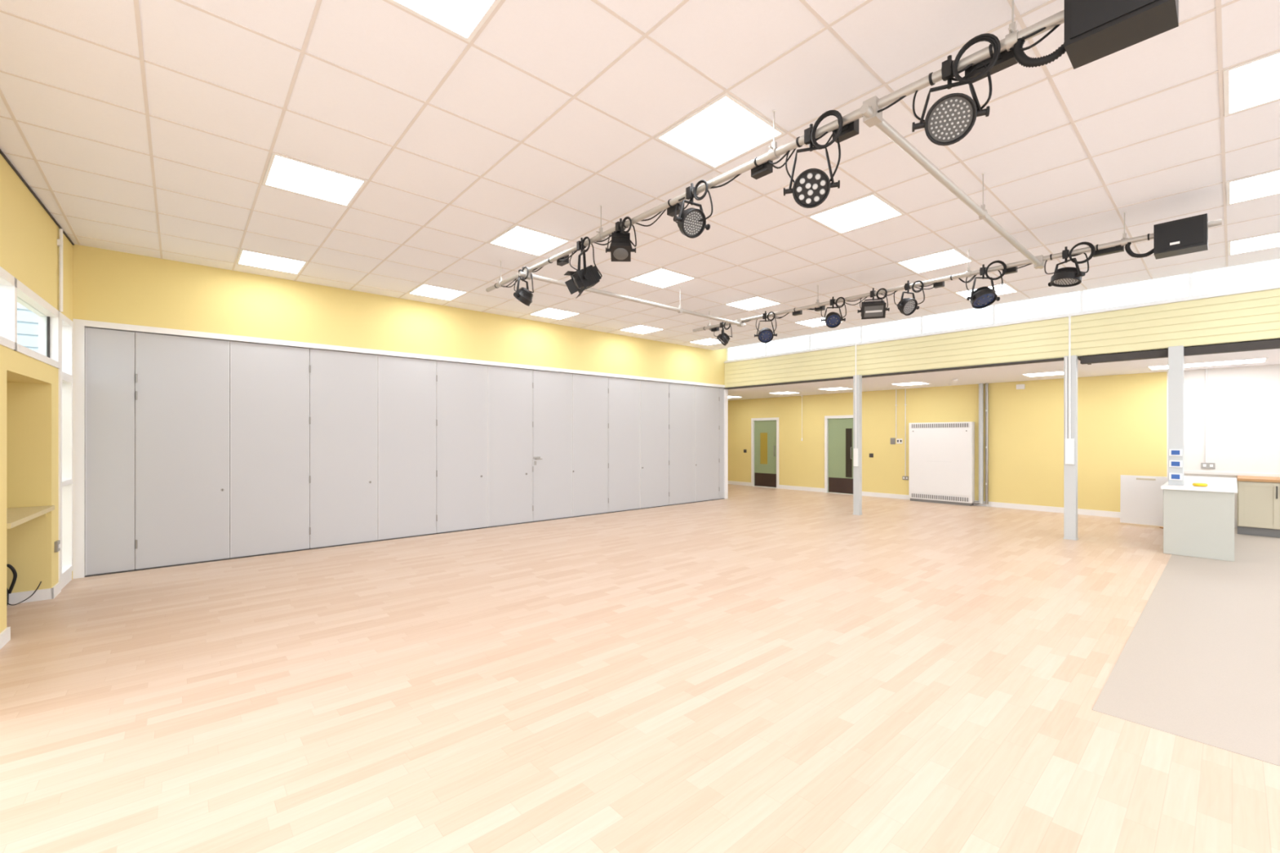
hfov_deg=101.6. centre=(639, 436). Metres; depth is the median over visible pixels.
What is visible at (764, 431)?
door
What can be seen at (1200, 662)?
floor
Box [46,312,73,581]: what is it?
window
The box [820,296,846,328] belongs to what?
light
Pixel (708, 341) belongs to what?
ceiling light panel
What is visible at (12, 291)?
window
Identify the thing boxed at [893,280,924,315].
light
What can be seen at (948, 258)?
ceiling light panel
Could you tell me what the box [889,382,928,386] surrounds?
ceiling light panel
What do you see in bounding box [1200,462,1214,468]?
wall socket
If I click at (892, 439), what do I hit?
wall thermostat
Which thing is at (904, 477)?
wall socket
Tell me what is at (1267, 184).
ceiling light panel
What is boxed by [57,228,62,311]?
conduit
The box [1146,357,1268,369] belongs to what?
ceiling light panel
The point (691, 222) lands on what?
light
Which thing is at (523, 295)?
light
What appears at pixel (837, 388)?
ceiling light panel
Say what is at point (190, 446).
wall
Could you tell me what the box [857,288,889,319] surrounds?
light
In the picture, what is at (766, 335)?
light
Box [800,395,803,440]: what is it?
conduit
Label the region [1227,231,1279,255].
ceiling light panel
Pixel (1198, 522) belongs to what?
kitchen island
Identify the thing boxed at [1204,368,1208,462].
conduit
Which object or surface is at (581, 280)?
light
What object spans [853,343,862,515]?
steel column
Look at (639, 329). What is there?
ceiling light panel
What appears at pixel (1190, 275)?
window
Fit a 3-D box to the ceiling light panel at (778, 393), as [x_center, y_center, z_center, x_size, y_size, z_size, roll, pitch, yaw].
[3.853,-1.167,13.942,0.620,0.006,0.620,0,0,-41]
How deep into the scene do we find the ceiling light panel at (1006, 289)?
7.44 m
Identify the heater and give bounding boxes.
[908,422,974,506]
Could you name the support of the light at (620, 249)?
hanging from the rig
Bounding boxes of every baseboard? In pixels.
[0,581,61,649]
[728,480,1119,518]
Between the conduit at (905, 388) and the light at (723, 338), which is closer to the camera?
the light at (723, 338)
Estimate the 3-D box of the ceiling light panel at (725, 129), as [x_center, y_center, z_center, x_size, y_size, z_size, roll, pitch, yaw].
[0.549,-2.076,3.600,0.635,0.006,0.635,0,0,-41]
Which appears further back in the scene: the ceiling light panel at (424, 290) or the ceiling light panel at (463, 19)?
the ceiling light panel at (424, 290)
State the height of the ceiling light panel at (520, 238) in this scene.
0.006 m
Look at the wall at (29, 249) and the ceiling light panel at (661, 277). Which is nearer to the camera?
the wall at (29, 249)
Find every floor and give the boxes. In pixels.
[0,484,1279,852]
[1092,527,1279,766]
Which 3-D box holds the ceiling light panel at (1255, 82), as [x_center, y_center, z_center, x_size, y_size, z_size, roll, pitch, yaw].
[3.755,-2.076,2.934,0.635,0.006,0.635,0,0,-41]
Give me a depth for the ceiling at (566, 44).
3.71 m
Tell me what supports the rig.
hanging from the ceiling at (566, 44)
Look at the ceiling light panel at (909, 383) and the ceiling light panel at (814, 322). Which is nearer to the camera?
the ceiling light panel at (814, 322)
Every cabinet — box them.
[1120,475,1168,528]
[1183,471,1279,537]
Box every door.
[751,417,778,488]
[824,414,853,494]
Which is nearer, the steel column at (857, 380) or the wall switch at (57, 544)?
the wall switch at (57, 544)
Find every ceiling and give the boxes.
[0,0,1279,350]
[728,348,1279,400]
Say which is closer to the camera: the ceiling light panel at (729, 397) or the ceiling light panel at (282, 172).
the ceiling light panel at (282, 172)
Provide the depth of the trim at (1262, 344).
7.40 m
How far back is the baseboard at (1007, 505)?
11.24 m
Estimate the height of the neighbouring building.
6.120 m
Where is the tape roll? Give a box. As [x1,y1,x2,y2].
[1192,483,1208,486]
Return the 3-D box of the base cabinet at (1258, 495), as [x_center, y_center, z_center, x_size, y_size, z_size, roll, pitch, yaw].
[10.447,1.063,7.544,0.945,0.927,3.900,0,0,-41]
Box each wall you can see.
[0,153,73,633]
[72,244,728,578]
[728,364,1279,528]
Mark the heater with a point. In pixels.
(941, 455)
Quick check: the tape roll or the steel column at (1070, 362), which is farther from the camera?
the steel column at (1070, 362)
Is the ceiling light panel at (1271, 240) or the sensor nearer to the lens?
the ceiling light panel at (1271, 240)
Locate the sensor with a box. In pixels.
[1016,384,1025,389]
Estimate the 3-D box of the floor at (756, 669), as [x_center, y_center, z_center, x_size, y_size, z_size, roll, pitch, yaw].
[1.472,1.580,6.231,16.450,0.100,15.800,0,0,-41]
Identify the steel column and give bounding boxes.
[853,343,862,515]
[1062,314,1078,540]
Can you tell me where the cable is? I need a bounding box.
[6,564,41,605]
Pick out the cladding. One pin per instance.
(1250, 315)
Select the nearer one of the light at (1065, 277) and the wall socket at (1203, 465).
the light at (1065, 277)
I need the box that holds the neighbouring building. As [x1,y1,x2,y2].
[17,302,38,352]
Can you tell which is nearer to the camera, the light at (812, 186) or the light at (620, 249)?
the light at (812, 186)
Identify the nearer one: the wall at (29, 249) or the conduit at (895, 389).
the wall at (29, 249)
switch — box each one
[54,540,60,552]
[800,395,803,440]
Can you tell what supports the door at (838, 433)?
in the wall at (1122, 420)
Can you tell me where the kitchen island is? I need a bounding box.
[1160,475,1237,561]
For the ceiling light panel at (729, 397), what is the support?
attached to the ceiling at (1011, 373)
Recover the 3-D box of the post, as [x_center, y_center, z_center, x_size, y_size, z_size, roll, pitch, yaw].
[7.157,-0.280,6.976,0.176,1.849,0.140,0,0,-41]
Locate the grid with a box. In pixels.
[0,0,1279,348]
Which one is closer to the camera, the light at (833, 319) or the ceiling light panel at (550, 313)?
the light at (833, 319)
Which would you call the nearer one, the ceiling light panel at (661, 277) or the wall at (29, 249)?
the wall at (29, 249)
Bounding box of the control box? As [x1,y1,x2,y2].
[896,438,902,443]
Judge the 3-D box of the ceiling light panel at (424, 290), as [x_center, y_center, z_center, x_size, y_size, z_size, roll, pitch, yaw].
[-2.916,-2.076,7.531,0.635,0.006,0.635,0,0,-41]
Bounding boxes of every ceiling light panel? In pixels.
[235,248,307,274]
[262,152,367,206]
[387,0,500,42]
[407,283,467,301]
[487,224,570,256]
[529,307,580,319]
[618,324,664,334]
[627,267,696,288]
[654,92,786,168]
[689,337,729,345]
[724,296,782,311]
[728,395,742,398]
[767,391,800,394]
[794,316,843,327]
[807,193,905,234]
[817,386,853,390]
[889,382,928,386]
[896,248,973,273]
[954,283,1018,300]
[1020,371,1063,377]
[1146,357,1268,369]
[1223,50,1279,116]
[1226,168,1279,204]
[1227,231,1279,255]
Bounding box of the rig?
[485,0,1222,332]
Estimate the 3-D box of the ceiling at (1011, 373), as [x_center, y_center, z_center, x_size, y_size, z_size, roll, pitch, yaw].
[6.371,-1.200,10.616,3.200,0.060,15.500,0,0,-41]
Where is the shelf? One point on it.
(15, 517)
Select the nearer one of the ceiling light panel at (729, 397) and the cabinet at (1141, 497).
the cabinet at (1141, 497)
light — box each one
[513,266,533,306]
[564,236,602,298]
[605,216,636,261]
[673,179,712,238]
[713,321,732,346]
[754,311,777,342]
[783,109,843,208]
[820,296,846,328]
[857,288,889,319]
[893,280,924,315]
[911,33,1000,146]
[965,260,1006,308]
[1044,241,1095,287]
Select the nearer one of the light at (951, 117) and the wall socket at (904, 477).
the light at (951, 117)
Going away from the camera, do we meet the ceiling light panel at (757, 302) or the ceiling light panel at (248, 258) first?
the ceiling light panel at (248, 258)
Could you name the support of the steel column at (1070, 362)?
on the floor at (756, 669)
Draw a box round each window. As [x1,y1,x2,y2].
[0,266,60,368]
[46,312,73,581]
[724,273,1279,361]
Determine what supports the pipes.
attached to the wall at (1122, 420)
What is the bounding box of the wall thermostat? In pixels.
[890,437,895,444]
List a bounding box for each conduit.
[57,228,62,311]
[895,389,897,437]
[904,388,906,475]
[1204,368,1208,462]
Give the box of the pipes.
[973,382,988,504]
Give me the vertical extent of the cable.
0.388 m
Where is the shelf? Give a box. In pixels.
[6,505,54,528]
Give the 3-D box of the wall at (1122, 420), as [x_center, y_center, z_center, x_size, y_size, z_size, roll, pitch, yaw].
[7.553,0.180,11.658,0.150,2.700,15.500,0,0,-41]
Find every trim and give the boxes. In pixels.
[0,149,74,582]
[724,337,1279,389]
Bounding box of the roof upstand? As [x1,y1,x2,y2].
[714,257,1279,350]
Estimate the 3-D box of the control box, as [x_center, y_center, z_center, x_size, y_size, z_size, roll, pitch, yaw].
[6.385,0.110,12.855,0.019,0.120,0.140,0,0,-41]
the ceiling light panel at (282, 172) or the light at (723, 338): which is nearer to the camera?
the ceiling light panel at (282, 172)
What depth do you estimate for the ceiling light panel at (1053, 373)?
9.76 m
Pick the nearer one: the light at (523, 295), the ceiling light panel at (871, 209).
the ceiling light panel at (871, 209)
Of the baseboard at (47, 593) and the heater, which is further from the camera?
the heater
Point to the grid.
(1218, 7)
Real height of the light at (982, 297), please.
0.461 m
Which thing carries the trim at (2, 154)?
attached to the wall at (29, 249)
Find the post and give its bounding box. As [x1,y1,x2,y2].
[1168,345,1183,485]
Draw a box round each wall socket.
[902,475,908,479]
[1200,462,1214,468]
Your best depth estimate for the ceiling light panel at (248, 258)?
6.22 m
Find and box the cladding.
[724,285,1279,387]

